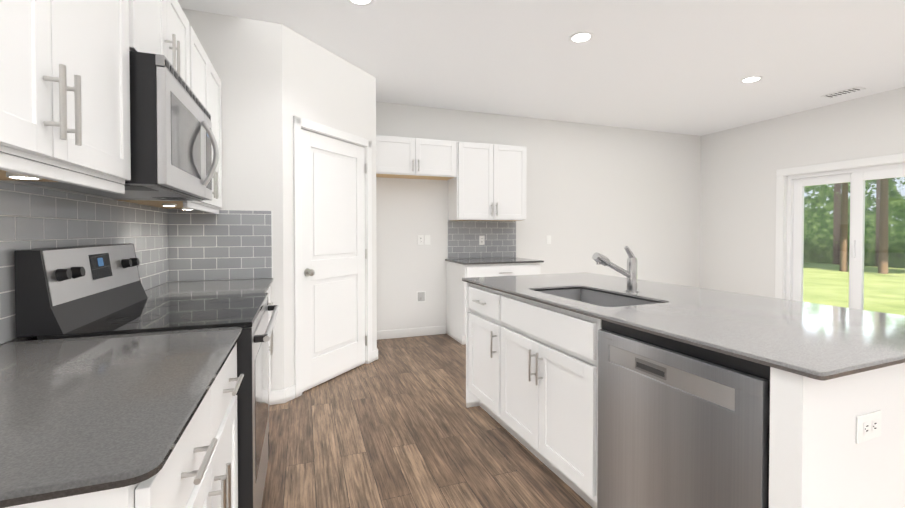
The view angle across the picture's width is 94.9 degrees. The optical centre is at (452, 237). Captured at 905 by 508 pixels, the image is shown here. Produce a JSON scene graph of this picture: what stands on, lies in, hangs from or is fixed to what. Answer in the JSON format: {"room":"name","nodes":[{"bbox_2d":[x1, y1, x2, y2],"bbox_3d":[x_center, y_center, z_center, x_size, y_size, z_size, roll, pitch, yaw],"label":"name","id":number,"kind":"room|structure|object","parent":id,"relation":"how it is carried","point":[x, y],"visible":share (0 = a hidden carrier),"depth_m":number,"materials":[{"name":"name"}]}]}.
{"room":"kitchen","nodes":[
{"label":"kitchen","id":0,"kind":"room"},
{"bbox_2d":[0,180,164,343],"bbox_3d":[-1.315,-0.139,0.971,0.120,2.743,7.080,0,1,-20],"label":"wall","id":1,"kind":"structure","parent":0,"point":[18,339],"depth_m":1.44,"materials":[{"name":"white paint"}]},
{"bbox_2d":[0,0,130,193],"bbox_3d":[-1.019,-0.595,0.866,0.364,0.922,0.914,0,1,-20],"label":"upper cabinet","id":2,"kind":"object","parent":1,"relation":"attached to","point":[64,91],"visible":1,"depth_m":0.97,"materials":[{"name":"white wood"}]},
{"bbox_2d":[6,171,41,179],"bbox_3d":[-1.109,-0.161,1.077,0.066,0.013,0.066,0,1,-20],"label":"recessed light","id":3,"kind":"object","parent":2,"relation":"attached to","point":[14,175],"visible":0.75,"depth_m":1.05,"materials":[{"name":"white plastic"}]},
{"bbox_2d":[0,181,168,343],"bbox_3d":[-1.465,0.068,1.578,0.008,0.480,2.539,0,1,-20],"label":"tile backsplash","id":4,"kind":"structure","parent":1,"relation":"attached to","point":[31,217],"depth_m":1.58,"materials":[{"name":"grey tile"}]},
{"bbox_2d":[129,0,189,87],"bbox_3d":[-1.306,-0.842,1.656,0.364,0.451,0.754,0,1,-20],"label":"upper cabinet","id":5,"kind":"object","parent":1,"relation":"attached to","point":[160,27],"visible":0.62,"depth_m":1.65,"materials":[{"name":"white wood"}]},
{"bbox_2d":[113,25,221,213],"bbox_3d":[-1.581,-0.618,2.422,0.364,0.922,0.848,0,1,-20],"label":"upper cabinet","id":6,"kind":"object","parent":1,"relation":"attached to","point":[205,84],"visible":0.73,"depth_m":2.43,"materials":[{"name":"white wood"}]},
{"bbox_2d":[162,203,176,205],"bbox_3d":[-1.533,-0.178,2.252,0.066,0.013,0.066,0,1,-20],"label":"recessed light","id":7,"kind":"object","parent":6,"relation":"attached to","point":[166,204],"visible":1,"depth_m":2.23,"materials":[{"name":"white plastic"}]},
{"bbox_2d":[169,8,376,390],"bbox_3d":[-1.447,-0.180,3.756,1.525,2.743,1.550,0,1,-20],"label":"wall","id":8,"kind":"structure","parent":0,"point":[275,78],"depth_m":3.00,"materials":[{"name":"white paint"}]},
{"bbox_2d":[168,209,272,280],"bbox_3d":[-1.592,0.049,2.878,0.635,0.480,0.008,0,1,-20],"label":"tile backsplash","id":9,"kind":"structure","parent":8,"relation":"attached to","point":[227,244],"depth_m":2.87,"materials":[{"name":"grey tile"}]},
{"bbox_2d":[269,389,284,404],"bbox_3d":[-1.271,1.153,3.008,0.104,0.100,0.012,0,1,-20],"label":"baseboard","id":10,"kind":"structure","parent":8,"relation":"attached to","point":[276,396],"depth_m":3.00,"materials":[{"name":"white wood"}]},
{"bbox_2d":[285,349,377,402],"bbox_3d":[-0.977,1.145,3.550,0.012,0.100,1.154,0,1,25],"label":"baseboard","id":11,"kind":"structure","parent":8,"relation":"attached to","point":[289,393],"depth_m":3.09,"materials":[{"name":"white wood"}]},
{"bbox_2d":[293,116,371,397],"bbox_3d":[-1.022,0.140,3.554,0.116,2.110,0.954,0,1,25],"label":"door frame","id":12,"kind":"structure","parent":8,"relation":"attached to","point":[299,123],"depth_m":3.16,"materials":[{"name":"white wood"}]},
{"bbox_2d":[301,129,366,391],"bbox_3d":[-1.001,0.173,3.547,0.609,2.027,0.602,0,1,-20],"label":"pantry door","id":13,"kind":"structure","parent":8,"relation":"in","point":[334,257],"depth_m":3.50,"materials":[{"name":"white wood"}]},
{"bbox_2d":[261,334,592,507],"bbox_3d":[1.892,1.246,2.150,7.000,0.060,7.080,0,1,-20],"label":"floor","id":14,"kind":"structure","parent":0,"point":[397,423],"depth_m":2.41,"materials":[{"name":"brown wood"}]},
{"bbox_2d":[5,343,243,507],"bbox_3d":[-0.877,0.786,0.937,0.666,0.894,0.914,0,1,-20],"label":"base cabinet","id":15,"kind":"object","parent":14,"relation":"on","point":[199,469],"visible":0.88,"depth_m":0.90,"materials":[{"name":"white wood"}]},
{"bbox_2d":[0,327,241,507],"bbox_3d":[-0.884,0.329,0.918,0.645,0.020,0.940,0,1,-20],"label":"countertop","id":16,"kind":"structure","parent":15,"relation":"on","point":[82,415],"depth_m":0.80,"materials":[{"name":"grey stone"}]},
{"bbox_2d":[14,244,278,507],"bbox_3d":[-1.123,0.626,1.743,0.706,1.190,0.758,0,1,-20],"label":"range","id":17,"kind":"object","parent":14,"relation":"on","point":[79,291],"visible":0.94,"depth_m":1.49,"materials":[{"name":"silver metal"}]},
{"bbox_2d":[266,287,272,394],"bbox_3d":[-1.439,0.764,2.494,0.666,0.894,0.848,0,1,-20],"label":"base cabinet","id":18,"kind":"object","parent":14,"relation":"on","point":[269,318],"visible":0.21,"depth_m":2.87,"materials":[{"name":"white wood"}]},
{"bbox_2d":[145,278,272,297],"bbox_3d":[-1.448,0.306,2.482,0.645,0.020,0.853,0,1,-20],"label":"countertop","id":19,"kind":"structure","parent":18,"relation":"on","point":[205,287],"depth_m":2.48,"materials":[{"name":"grey stone"}]},
{"bbox_2d":[468,283,512,435],"bbox_3d":[0.469,0.759,2.826,0.676,0.894,0.501,0,1,-20],"label":"base cabinet","id":20,"kind":"object","parent":14,"relation":"on","point":[485,324],"visible":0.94,"depth_m":2.68,"materials":[{"name":"white wood"}]},
{"bbox_2d":[446,261,540,344],"bbox_3d":[0.485,0.728,4.934,0.950,0.894,0.666,0,1,-20],"label":"base cabinet","id":21,"kind":"object","parent":14,"relation":"on","point":[456,273],"visible":0.23,"depth_m":4.70,"materials":[{"name":"white wood"}]},
{"bbox_2d":[445,257,543,264],"bbox_3d":[0.482,0.270,4.936,0.990,0.020,0.647,0,1,-20],"label":"countertop","id":22,"kind":"structure","parent":21,"relation":"on","point":[490,260],"depth_m":4.82,"materials":[{"name":"grey stone"}]},
{"bbox_2d":[501,292,601,507],"bbox_3d":[0.717,0.768,2.217,0.681,0.894,0.855,0,1,-20],"label":"sink base","id":23,"kind":"object","parent":14,"relation":"on","point":[549,384],"visible":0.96,"depth_m":2.00,"materials":[{"name":"white wood"}]},
{"bbox_2d":[462,272,904,380],"bbox_3d":[0.982,0.310,2.195,1.182,0.020,2.207,0,1,-20],"label":"countertop","id":24,"kind":"structure","parent":23,"relation":"on","point":[817,341],"depth_m":1.54,"materials":[{"name":"grey stone"}]},
{"bbox_2d":[539,289,655,306],"bbox_3d":[0.739,0.480,2.211,0.477,0.319,0.737,0,1,-20],"label":"undermount sink","id":25,"kind":"object","parent":24,"relation":"in","point":[597,298],"visible":0.02,"depth_m":2.46,"materials":[{"name":"silver metal"}]},
{"bbox_2d":[592,246,638,291],"bbox_3d":[0.890,0.172,2.271,0.299,0.254,0.068,0,1,-20],"label":"kitchen faucet","id":26,"kind":"object","parent":24,"relation":"on","point":[630,273],"visible":1,"depth_m":2.29,"materials":[{"name":"silver metal"}]},
{"bbox_2d":[597,320,769,507],"bbox_3d":[0.976,0.778,1.514,0.593,0.892,0.670,0,1,-20],"label":"dishwasher","id":27,"kind":"object","parent":14,"relation":"on","point":[682,425],"visible":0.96,"depth_m":1.36,"materials":[{"name":"silver metal"}]},
{"bbox_2d":[466,282,904,507],"bbox_3d":[0.782,0.769,2.116,0.719,0.894,2.094,0,1,-20],"label":"panels","id":28,"kind":"object","parent":14,"relation":"on","point":[819,457],"visible":0.14,"depth_m":1.09,"materials":[{"name":"white wood"}]},
{"bbox_2d":[856,410,881,443],"bbox_3d":[1.138,0.515,1.135,0.115,0.072,0.010,0,1,-20],"label":"outlet","id":29,"kind":"object","parent":28,"relation":"attached to","point":[868,426],"visible":1,"depth_m":1.13,"materials":[{"name":"white plastic"}]},
{"bbox_2d":[376,101,700,330],"bbox_3d":[0.703,-0.204,5.420,6.700,2.743,0.120,0,1,-20],"label":"wall","id":30,"kind":"structure","parent":0,"point":[610,193],"depth_m":5.63,"materials":[{"name":"white paint"}]},
{"bbox_2d":[377,326,445,339],"bbox_3d":[-0.537,1.125,4.922,0.964,0.100,0.012,0,1,-20],"label":"baseboard","id":31,"kind":"structure","parent":30,"relation":"attached to","point":[408,332],"depth_m":4.93,"materials":[{"name":"white wood"}]},
{"bbox_2d":[376,135,456,179],"bbox_3d":[-0.459,-0.905,4.730,0.989,0.416,0.364,0,1,-20],"label":"upper cabinet","id":32,"kind":"object","parent":30,"relation":"attached to","point":[413,158],"visible":0.9,"depth_m":4.61,"materials":[{"name":"white wood"}]},
{"bbox_2d":[418,235,423,244],"bbox_3d":[-0.380,0.024,4.964,0.072,0.115,0.007,0,1,-20],"label":"outlet","id":33,"kind":"object","parent":30,"relation":"attached to","point":[420,239],"visible":1,"depth_m":4.96,"materials":[{"name":"white plastic"}]},
{"bbox_2d":[417,291,425,301],"bbox_3d":[-0.373,0.704,4.970,0.110,0.130,0.019,0,1,-20],"label":"outlet box","id":34,"kind":"object","parent":30,"relation":"attached to","point":[421,296],"visible":1,"depth_m":4.97,"materials":[{"name":"white plastic"}]},
{"bbox_2d":[425,235,429,244],"bbox_3d":[-0.300,0.024,4.992,0.072,0.115,0.008,0,1,-20],"label":"light switch","id":35,"kind":"object","parent":30,"relation":"attached to","point":[427,239],"visible":1,"depth_m":4.99,"materials":[{"name":"white plastic"}]},
{"bbox_2d":[448,221,515,258],"bbox_3d":[0.384,0.021,5.240,0.935,0.467,0.008,0,1,-20],"label":"tile backsplash","id":36,"kind":"structure","parent":30,"relation":"attached to","point":[463,239],"depth_m":5.23,"materials":[{"name":"grey tile"}]},
{"bbox_2d":[479,236,484,244],"bbox_3d":[0.370,0.030,5.226,0.072,0.115,0.007,0,1,-20],"label":"outlet","id":37,"kind":"object","parent":36,"relation":"attached to","point":[481,240],"visible":1,"depth_m":5.22,"materials":[{"name":"white plastic"}]},
{"bbox_2d":[448,141,526,220],"bbox_3d":[0.437,-0.664,5.058,0.910,0.906,0.364,0,1,-20],"label":"upper cabinet","id":38,"kind":"object","parent":30,"relation":"attached to","point":[488,183],"visible":1,"depth_m":4.91,"materials":[{"name":"white wood"}]},
{"bbox_2d":[546,235,550,243],"bbox_3d":[1.289,0.025,5.567,0.072,0.115,0.008,0,1,-20],"label":"light switch","id":39,"kind":"object","parent":30,"relation":"attached to","point":[548,239],"visible":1,"depth_m":5.56,"materials":[{"name":"white plastic"}]},
{"bbox_2d":[178,0,904,135],"bbox_3d":[1.892,-1.557,2.108,7.000,0.060,7.080,0,1,-20],"label":"ceiling","id":40,"kind":"structure","parent":0,"point":[679,66],"depth_m":3.47,"materials":[{"name":"white paint"}]},
{"bbox_2d":[347,0,373,5],"bbox_3d":[-0.592,-1.533,2.658,0.184,0.004,0.184,0,1,-20],"label":"recessed light","id":41,"kind":"object","parent":40,"relation":"in","point":[362,2],"visible":1,"depth_m":2.71,"materials":[{"name":"white plastic"}]},
{"bbox_2d":[569,32,593,42],"bbox_3d":[0.989,-1.541,3.197,0.184,0.004,0.184,0,1,-20],"label":"recessed light","id":42,"kind":"object","parent":40,"relation":"in","point":[580,37],"visible":1,"depth_m":3.19,"materials":[{"name":"white plastic"}]},
{"bbox_2d":[740,76,762,82],"bbox_3d":[2.934,-1.554,4.080,0.184,0.004,0.184,0,1,-20],"label":"recessed light","id":43,"kind":"object","parent":40,"relation":"in","point":[751,79],"visible":1,"depth_m":4.07,"materials":[{"name":"white plastic"}]},
{"bbox_2d":[820,87,865,97],"bbox_3d":[4.181,-1.557,4.456,0.160,0.008,0.320,0,1,-20],"label":"ceiling vent","id":44,"kind":"object","parent":40,"relation":"in","point":[843,92],"visible":1,"depth_m":4.44,"materials":[{"name":"white metal"}]},
{"bbox_2d":[700,87,904,297],"bbox_3d":[5.114,-0.173,3.293,0.150,2.743,7.080,0,1,-20],"label":"wall","id":45,"kind":"structure","parent":0,"point":[740,165],"depth_m":5.63,"materials":[{"name":"white paint"}]},
{"bbox_2d":[775,153,904,298],"bbox_3d":[4.539,0.148,4.717,0.066,2.060,1.590,0,1,-20],"label":"door frame","id":46,"kind":"structure","parent":45,"relation":"in","point":[782,175],"depth_m":5.37,"materials":[{"name":"white wood"}]},
{"bbox_2d":[786,163,904,314],"bbox_3d":[4.607,0.191,4.742,0.119,1.973,1.416,0,1,-20],"label":"sliding glass door","id":47,"kind":"structure","parent":45,"relation":"in","point":[855,178],"depth_m":4.81,"materials":[{"name":"white plastic"}]},
{"label":"outside","id":48,"kind":"structure","parent":0,"visible":0},
{"bbox_2d":[803,262,904,315],"bbox_3d":[27.698,1.155,20.574,54.040,0.180,100.000,0,1,-20],"label":"ground","id":49,"kind":"structure","parent":48,"point":[832,289],"depth_m":10.20,"materials":[{"name":"green plant"}]},
{"bbox_2d":[839,183,847,271],"bbox_3d":[13.343,-3.369,14.189,3.463,9.075,2.933,0,1,-20],"label":"tree","id":50,"kind":"object","parent":49,"relation":"on","point":[844,208],"depth_m":14.24,"materials":[{"name":"brown plant"}]},
{"bbox_2d":[878,178,887,273],"bbox_3d":[13.941,-3.459,13.385,2.907,9.277,2.800,0,1,-20],"label":"tree","id":51,"kind":"object","parent":49,"relation":"on","point":[883,226],"depth_m":13.52,"materials":[{"name":"brown plant"}]},
{"bbox_2d":[803,177,904,268],"bbox_3d":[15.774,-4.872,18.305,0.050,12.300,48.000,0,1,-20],"label":"trees","id":52,"kind":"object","parent":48,"point":[810,195],"depth_m":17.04,"materials":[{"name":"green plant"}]}
]}

